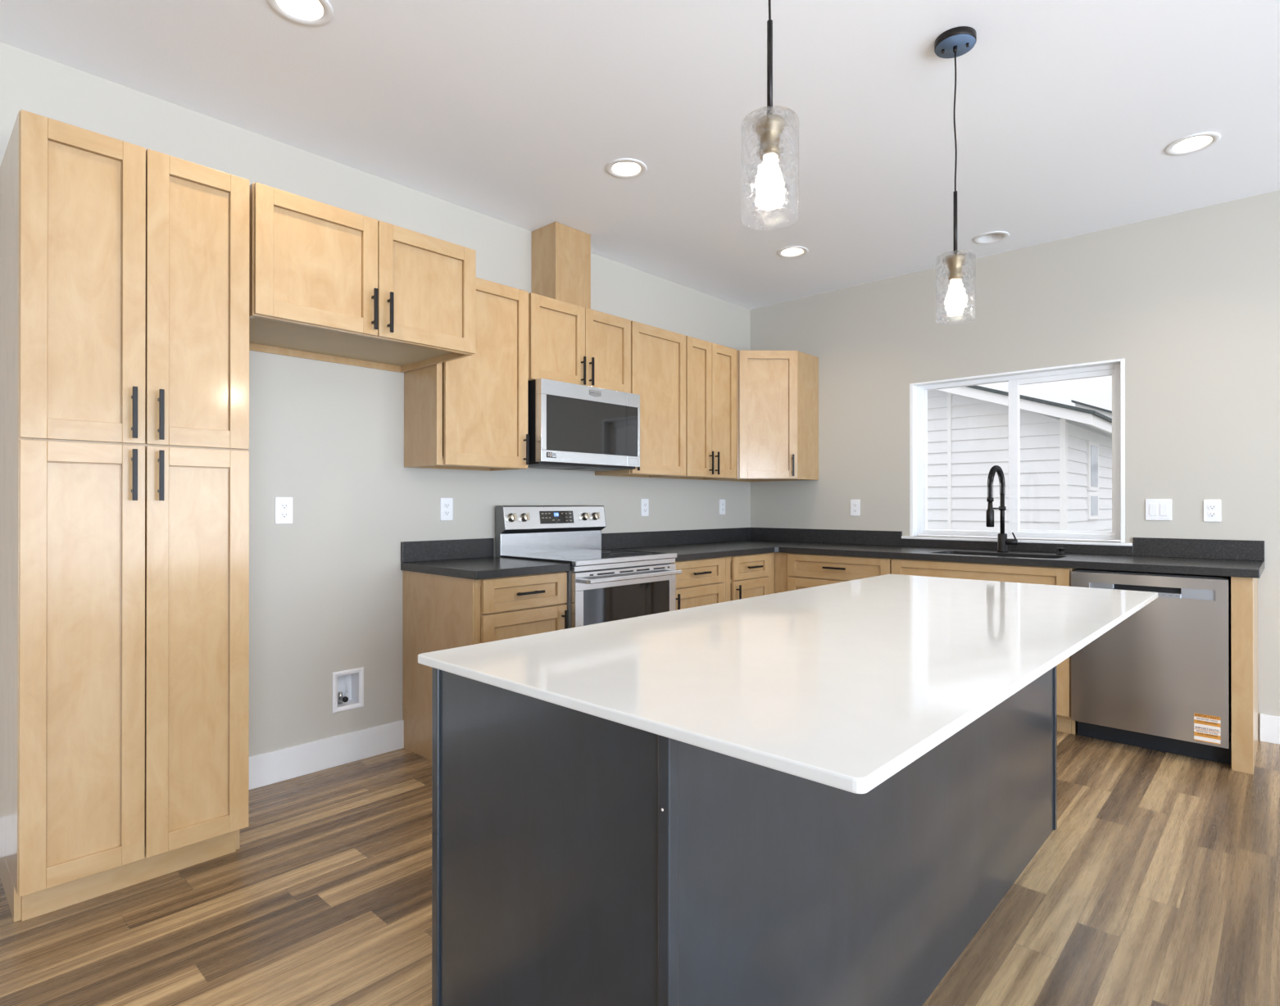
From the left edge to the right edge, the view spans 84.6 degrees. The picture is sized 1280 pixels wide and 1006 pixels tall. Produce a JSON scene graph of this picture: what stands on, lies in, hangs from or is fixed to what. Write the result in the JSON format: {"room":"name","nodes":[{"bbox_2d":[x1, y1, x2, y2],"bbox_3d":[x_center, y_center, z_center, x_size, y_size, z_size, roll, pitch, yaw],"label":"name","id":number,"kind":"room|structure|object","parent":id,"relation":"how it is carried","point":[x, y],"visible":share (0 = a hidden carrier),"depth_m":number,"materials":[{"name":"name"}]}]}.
{"room":"kitchen","nodes":[
{"label":"kitchen","id":0,"kind":"room"},
{"bbox_2d":[0,41,750,756],"bbox_3d":[-2.234,-0.258,2.418,0.140,2.914,9.280,0,0,43],"label":"wall","id":1,"kind":"structure","parent":0,"point":[325,586],"depth_m":3.25,"materials":[{"name":"beige paint"}]},
{"bbox_2d":[275,497,292,524],"bbox_3d":[-1.544,0.032,3.049,0.008,0.116,0.072,0,0,43],"label":"wall outlet","id":2,"kind":"object","parent":1,"relation":"attached to","point":[283,506],"visible":1,"depth_m":3.05,"materials":[{"name":"white plastic"}]},
{"bbox_2d":[280,512,288,517],"bbox_3d":[-1.542,0.052,3.047,0.003,0.027,0.034,0,0,43],"label":"receptacle","id":3,"kind":"object","parent":2,"relation":"attached to","point":[283,515],"depth_m":3.05,"materials":[{"name":"white plastic"}]},
{"bbox_2d":[280,503,288,508],"bbox_3d":[-1.542,0.013,3.047,0.003,0.027,0.034,0,0,43],"label":"receptacle","id":4,"kind":"object","parent":2,"relation":"attached to","point":[283,506],"depth_m":3.05,"materials":[{"name":"white plastic"}]},
{"bbox_2d":[248,720,403,790],"bbox_3d":[-1.466,1.132,3.125,0.014,0.137,0.896,0,0,43],"label":"baseboard","id":5,"kind":"structure","parent":1,"relation":"attached to","point":[265,769],"depth_m":3.16,"materials":[{"name":"white paint"}]},
{"bbox_2d":[332,667,363,713],"bbox_3d":[-1.381,0.866,3.284,0.092,0.186,0.146,0,0,43],"label":"box","id":6,"kind":"object","parent":1,"relation":"attached to","point":[347,685],"visible":0.96,"depth_m":3.30,"materials":[{"name":"white plastic"}]},
{"bbox_2d":[249,181,476,372],"bbox_3d":[-1.224,-0.867,2.911,0.662,0.452,0.882,0,0,43],"label":"upper cabinet","id":7,"kind":"object","parent":1,"relation":"attached to","point":[328,283],"visible":0.94,"depth_m":2.71,"materials":[{"name":"brown wood"}]},
{"bbox_2d":[440,498,453,520],"bbox_3d":[-0.999,0.032,3.632,0.008,0.116,0.072,0,0,43],"label":"wall outlet","id":8,"kind":"object","parent":1,"relation":"attached to","point":[446,504],"visible":1,"depth_m":3.63,"materials":[{"name":"white plastic"}]},
{"bbox_2d":[444,510,449,515],"bbox_3d":[-0.997,0.051,3.630,0.003,0.027,0.034,0,0,43],"label":"receptacle","id":9,"kind":"object","parent":8,"relation":"attached to","point":[446,512],"depth_m":3.63,"materials":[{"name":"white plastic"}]},
{"bbox_2d":[444,503,449,508],"bbox_3d":[-0.997,0.012,3.630,0.003,0.027,0.034,0,0,43],"label":"receptacle","id":10,"kind":"object","parent":8,"relation":"attached to","point":[446,505],"depth_m":3.63,"materials":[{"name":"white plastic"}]},
{"bbox_2d":[400,538,494,562],"bbox_3d":[-0.985,0.242,3.638,0.020,0.102,0.536,0,0,43],"label":"backsplash","id":11,"kind":"structure","parent":1,"relation":"attached to","point":[438,550],"depth_m":3.61,"materials":[{"name":"black stone"}]},
{"bbox_2d":[403,277,529,471],"bbox_3d":[-0.855,-0.634,3.530,0.357,0.916,0.519,0,0,43],"label":"upper cabinet","id":12,"kind":"object","parent":1,"relation":"attached to","point":[468,413],"visible":0.78,"depth_m":3.44,"materials":[{"name":"brown wood"}]},
{"bbox_2d":[527,292,630,393],"bbox_3d":[-0.414,-0.864,4.002,0.357,0.452,0.754,0,0,43],"label":"upper cabinet","id":13,"kind":"object","parent":1,"relation":"attached to","point":[568,342],"visible":0.73,"depth_m":3.87,"materials":[{"name":"brown wood"}]},
{"bbox_2d":[531,221,590,308],"bbox_3d":[-0.455,-1.325,4.062,0.216,0.470,0.265,0,0,43],"label":"chase","id":14,"kind":"object","parent":13,"relation":"on","point":[560,253],"visible":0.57,"depth_m":3.98,"materials":[{"name":"brown wood"}]},
{"bbox_2d":[527,378,639,471],"bbox_3d":[-0.396,-0.415,3.989,0.401,0.440,0.738,0,0,43],"label":"microwave","id":15,"kind":"object","parent":13,"relation":"attached to","point":[571,426],"visible":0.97,"depth_m":3.80,"materials":[{"name":"silver metal"}]},
{"bbox_2d":[594,320,685,477],"bbox_3d":[0.022,-0.631,4.469,0.357,0.916,0.512,0,0,43],"label":"upper cabinet","id":16,"kind":"object","parent":1,"relation":"attached to","point":[658,356],"visible":0.7,"depth_m":4.38,"materials":[{"name":"brown wood"}]},
{"bbox_2d":[640,499,649,516],"bbox_3d":[0.034,0.030,4.738,0.008,0.116,0.072,0,0,43],"label":"wall outlet","id":17,"kind":"object","parent":1,"relation":"attached to","point":[644,502],"visible":1,"depth_m":4.73,"materials":[{"name":"white plastic"}]},
{"bbox_2d":[659,335,737,480],"bbox_3d":[0.401,-0.630,4.874,0.357,0.916,0.590,0,0,43],"label":"upper cabinet","id":18,"kind":"object","parent":1,"relation":"attached to","point":[711,369],"visible":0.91,"depth_m":4.75,"materials":[{"name":"brown wood"}]},
{"bbox_2d":[719,499,725,514],"bbox_3d":[0.631,0.030,5.378,0.008,0.116,0.072,0,0,43],"label":"wall outlet","id":19,"kind":"object","parent":1,"relation":"attached to","point":[722,502],"visible":1,"depth_m":5.37,"materials":[{"name":"white plastic"}]},
{"bbox_2d":[0,0,1279,309],"bbox_3d":[0.375,-1.646,-0.015,7.000,0.150,9.000,0,0,43],"label":"ceiling","id":20,"kind":"structure","parent":0,"point":[515,112],"depth_m":2.78,"materials":[{"name":"paint"}]},
{"bbox_2d":[267,0,333,26],"bbox_3d":[-1.067,-1.618,2.207,0.192,0.116,0.192,0,0,43],"label":"recessed light","id":21,"kind":"object","parent":20,"relation":"in","point":[305,12],"visible":1,"depth_m":2.26,"materials":[{"name":"white paint"}]},
{"bbox_2d":[605,158,646,178],"bbox_3d":[-0.064,-1.615,3.281,0.192,0.116,0.192,0,0,43],"label":"recessed light","id":22,"kind":"object","parent":20,"relation":"in","point":[623,168],"visible":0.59,"depth_m":3.33,"materials":[{"name":"white paint"}]},
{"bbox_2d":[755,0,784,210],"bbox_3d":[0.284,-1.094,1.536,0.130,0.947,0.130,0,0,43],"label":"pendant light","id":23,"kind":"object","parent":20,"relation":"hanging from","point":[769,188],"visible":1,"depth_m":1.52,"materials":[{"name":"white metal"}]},
{"bbox_2d":[755,113,784,161],"bbox_3d":[0.284,-0.794,1.535,0.062,0.078,0.062,0,0,43],"label":"socket","id":24,"kind":"object","parent":23,"relation":"attached to","point":[769,127],"depth_m":1.52,"materials":[{"name":"gold metal"}]},
{"bbox_2d":[776,245,807,258],"bbox_3d":[0.946,-1.613,4.363,0.192,0.116,0.192,0,0,43],"label":"recessed light","id":25,"kind":"object","parent":20,"relation":"in","point":[794,251],"visible":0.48,"depth_m":4.41,"materials":[{"name":"white paint"}]},
{"bbox_2d":[934,26,976,313],"bbox_3d":[1.064,-1.092,2.371,0.130,0.947,0.130,0,0,43],"label":"pendant light","id":26,"kind":"object","parent":20,"relation":"hanging from","point":[955,42],"visible":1,"depth_m":2.36,"materials":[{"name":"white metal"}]},
{"bbox_2d":[945,253,965,281],"bbox_3d":[1.064,-0.792,2.371,0.062,0.078,0.062,0,0,43],"label":"socket","id":27,"kind":"object","parent":26,"relation":"attached to","point":[955,261],"depth_m":2.35,"materials":[{"name":"gold metal"}]},
{"bbox_2d":[973,231,1009,244],"bbox_3d":[2.062,-1.613,4.128,0.192,0.116,0.192,0,0,43],"label":"recessed light","id":28,"kind":"object","parent":20,"relation":"in","point":[993,237],"visible":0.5,"depth_m":4.17,"materials":[{"name":"white paint"}]},
{"bbox_2d":[1164,131,1220,155],"bbox_3d":[2.401,-1.616,3.057,0.192,0.116,0.192,0,0,43],"label":"recessed light","id":29,"kind":"object","parent":20,"relation":"in","point":[1192,143],"visible":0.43,"depth_m":3.09,"materials":[{"name":"white paint"}]},
{"bbox_2d":[0,730,1279,1005],"bbox_3d":[0.375,1.253,-0.022,7.280,0.120,9.280,0,0,43],"label":"floor","id":30,"kind":"structure","parent":0,"point":[1156,882],"depth_m":2.08,"materials":[{"name":"wood"}]},
{"bbox_2d":[0,109,249,922],"bbox_3d":[-1.735,0.052,2.362,0.662,2.293,0.587,0,0,43],"label":"pantry cabinet","id":31,"kind":"object","parent":30,"relation":"on","point":[124,265],"visible":1,"depth_m":2.12,"materials":[{"name":"brown wood"}]},
{"bbox_2d":[402,570,567,761],"bbox_3d":[-0.746,0.766,3.419,0.662,0.871,0.522,0,0,43],"label":"base cabinet","id":32,"kind":"object","parent":30,"relation":"on","point":[440,612],"visible":0.54,"depth_m":3.27,"materials":[{"name":"brown wood"}]},
{"bbox_2d":[400,538,570,580],"bbox_3d":[-0.755,0.260,3.424,0.648,0.140,0.536,0,0,43],"label":"countertop","id":33,"kind":"structure","parent":32,"relation":"on","point":[469,559],"depth_m":3.44,"materials":[{"name":"stone"}]},
{"bbox_2d":[495,505,681,628],"bbox_3d":[-0.270,0.608,3.863,0.707,1.188,0.759,0,0,43],"label":"electric range","id":34,"kind":"object","parent":30,"relation":"on","point":[604,585],"visible":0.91,"depth_m":3.81,"materials":[{"name":"grey metal"}]},
{"bbox_2d":[500,549,676,566],"bbox_3d":[-0.273,0.294,3.866,0.610,0.026,0.759,0,0,43],"label":"cooktop","id":35,"kind":"object","parent":34,"relation":"in","point":[575,557],"depth_m":3.79,"materials":[{"name":"metal"}]},
{"bbox_2d":[671,557,726,610],"bbox_3d":[0.146,0.768,4.375,0.662,0.871,0.546,0,0,43],"label":"base cabinet","id":36,"kind":"object","parent":30,"relation":"on","point":[701,583],"visible":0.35,"depth_m":4.18,"materials":[{"name":"brown wood"}]},
{"bbox_2d":[431,666,1057,1005],"bbox_3d":[0.546,0.760,2.015,0.663,0.876,2.192,0,0,43],"label":"kitchen island","id":37,"kind":"object","parent":30,"relation":"on","point":[579,859],"visible":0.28,"depth_m":1.26,"materials":[{"name":"grey wood"}]},
{"bbox_2d":[417,574,1157,794],"bbox_3d":[0.660,0.312,1.901,0.944,0.018,2.238,0,0,43],"label":"island countertop","id":38,"kind":"structure","parent":37,"relation":"on","point":[844,686],"depth_m":1.32,"materials":[{"name":"white stone"}]},
{"bbox_2d":[726,552,774,601],"bbox_3d":[0.550,0.769,4.807,0.662,0.871,0.633,0,0,43],"label":"base cabinet","id":39,"kind":"object","parent":30,"relation":"on","point":[748,576],"visible":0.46,"depth_m":4.55,"materials":[{"name":"brown wood"}]},
{"bbox_2d":[774,552,892,593],"bbox_3d":[1.385,0.769,4.737,0.878,0.871,0.662,0,0,43],"label":"base cabinet","id":40,"kind":"object","parent":30,"relation":"on","point":[792,571],"visible":0.29,"depth_m":4.54,"materials":[{"name":"brown wood"}]},
{"bbox_2d":[891,558,1077,735],"bbox_3d":[2.051,0.767,4.116,0.940,0.871,0.662,0,0,43],"label":"base cabinet","id":41,"kind":"object","parent":30,"relation":"on","point":[974,571],"visible":0.2,"depth_m":3.75,"materials":[{"name":"brown wood"}]},
{"bbox_2d":[601,527,1264,578],"bbox_3d":[1.433,0.262,3.974,3.096,0.140,1.718,0,0,43],"label":"countertop","id":42,"kind":"structure","parent":41,"relation":"on","point":[1209,557],"depth_m":4.20,"materials":[{"name":"stone"}]},
{"bbox_2d":[985,465,1017,552],"bbox_3d":[2.123,0.035,4.130,0.114,0.516,0.283,0,0,43],"label":"kitchen faucet","id":43,"kind":"object","parent":42,"relation":"on","point":[1002,541],"visible":1,"depth_m":4.19,"materials":[{"name":"black metal"}]},
{"bbox_2d":[1055,548,1066,554],"bbox_3d":[2.395,0.274,3.998,0.054,0.038,0.054,0,0,43],"label":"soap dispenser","id":44,"kind":"object","parent":42,"relation":"on","point":[1060,550],"visible":1,"depth_m":3.99,"materials":[{"name":"black metal"}]},
{"bbox_2d":[1071,568,1231,765],"bbox_3d":[2.621,0.772,3.579,0.617,0.859,0.613,0,0,43],"label":"dishwasher","id":45,"kind":"object","parent":30,"relation":"on","point":[1159,679],"visible":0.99,"depth_m":3.32,"materials":[{"name":"grey metal"}]},
{"bbox_2d":[1230,576,1258,774],"bbox_3d":[2.893,0.765,3.358,0.075,0.871,0.620,0,0,43],"label":"end panel","id":46,"kind":"object","parent":30,"relation":"on","point":[1244,591],"visible":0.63,"depth_m":3.14,"materials":[{"name":"brown wood"}]},
{"bbox_2d":[749,190,1279,740],"bbox_3d":[3.494,-0.256,3.322,7.000,2.914,0.140,0,0,43],"label":"wall","id":47,"kind":"structure","parent":0,"point":[1190,300],"depth_m":3.95,"materials":[{"name":"beige paint"}]},
{"bbox_2d":[710,349,818,481],"bbox_3d":[0.905,-0.629,5.221,0.619,0.916,0.613,0,0,43],"label":"upper cabinet","id":48,"kind":"object","parent":47,"relation":"attached to","point":[778,391],"visible":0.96,"depth_m":5.01,"materials":[{"name":"brown wood"}]},
{"bbox_2d":[850,499,859,516],"bbox_3d":[1.542,0.033,5.042,0.072,0.116,0.008,0,0,43],"label":"wall outlet","id":49,"kind":"object","parent":47,"relation":"attached to","point":[855,504],"visible":1,"depth_m":5.04,"materials":[{"name":"white plastic"}]},
{"bbox_2d":[601,527,1264,561],"bbox_3d":[1.433,0.242,3.974,3.096,0.102,1.718,0,0,43],"label":"backsplash","id":50,"kind":"structure","parent":47,"relation":"attached to","point":[1236,550],"depth_m":4.56,"materials":[{"name":"black stone"}]},
{"bbox_2d":[901,358,1133,546],"bbox_3d":[2.310,-0.285,4.406,1.304,1.054,0.152,0,0,43],"label":"window","id":51,"kind":"structure","parent":47,"relation":"in","point":[1115,368],"depth_m":4.41,"materials":[{"name":"white plastic"}]},
{"bbox_2d":[1145,499,1171,520],"bbox_3d":[2.831,0.036,3.838,0.116,0.116,0.009,0,0,43],"label":"light switch","id":52,"kind":"object","parent":47,"relation":"attached to","point":[1155,509],"visible":1,"depth_m":3.84,"materials":[{"name":"white plastic"}]},
{"bbox_2d":[1203,499,1220,521],"bbox_3d":[2.998,0.040,3.683,0.072,0.116,0.008,0,0,43],"label":"wall outlet","id":53,"kind":"object","parent":47,"relation":"attached to","point":[1212,508],"visible":1,"depth_m":3.68,"materials":[{"name":"white plastic"}]},
{"bbox_2d":[1207,512,1216,517],"bbox_3d":[2.996,0.059,3.681,0.034,0.027,0.003,0,0,43],"label":"receptacle","id":54,"kind":"object","parent":53,"relation":"attached to","point":[1209,514],"depth_m":3.68,"materials":[{"name":"white plastic"}]},
{"bbox_2d":[1207,504,1216,509],"bbox_3d":[2.996,0.020,3.681,0.034,0.027,0.003,0,0,43],"label":"receptacle","id":55,"kind":"object","parent":53,"relation":"attached to","point":[1209,506],"depth_m":3.68,"materials":[{"name":"white plastic"}]},
{"bbox_2d":[1259,713,1279,744],"bbox_3d":[4.566,1.130,2.213,3.924,0.137,0.014,0,0,43],"label":"baseboard","id":56,"kind":"structure","parent":47,"relation":"attached to","point":[1269,725],"depth_m":3.52,"materials":[{"name":"white paint"}]},
{"label":"outside","id":57,"kind":"structure","parent":0,"visible":0},
{"bbox_3d":[10.586,1.675,13.113,28.000,0.100,23.860,0,0,43],"label":"ground","id":58,"kind":"structure","parent":57,"visible":0},
{"bbox_2d":[917,385,1121,541],"bbox_3d":[5.613,-0.722,12.789,6.180,4.692,9.130,0,0,43],"label":"house","id":59,"kind":"structure","parent":58,"relation":"on","point":[1065,451],"depth_m":8.38,"materials":[{"name":"white wood"}]},
{"bbox_2d":[1071,399,1112,418],"bbox_3d":[13.965,-0.437,17.324,4.800,4.144,5.100,0,0,43],"label":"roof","id":60,"kind":"structure","parent":58,"relation":"on","point":[1107,413],"depth_m":16.81,"materials":[{"name":"grey"}]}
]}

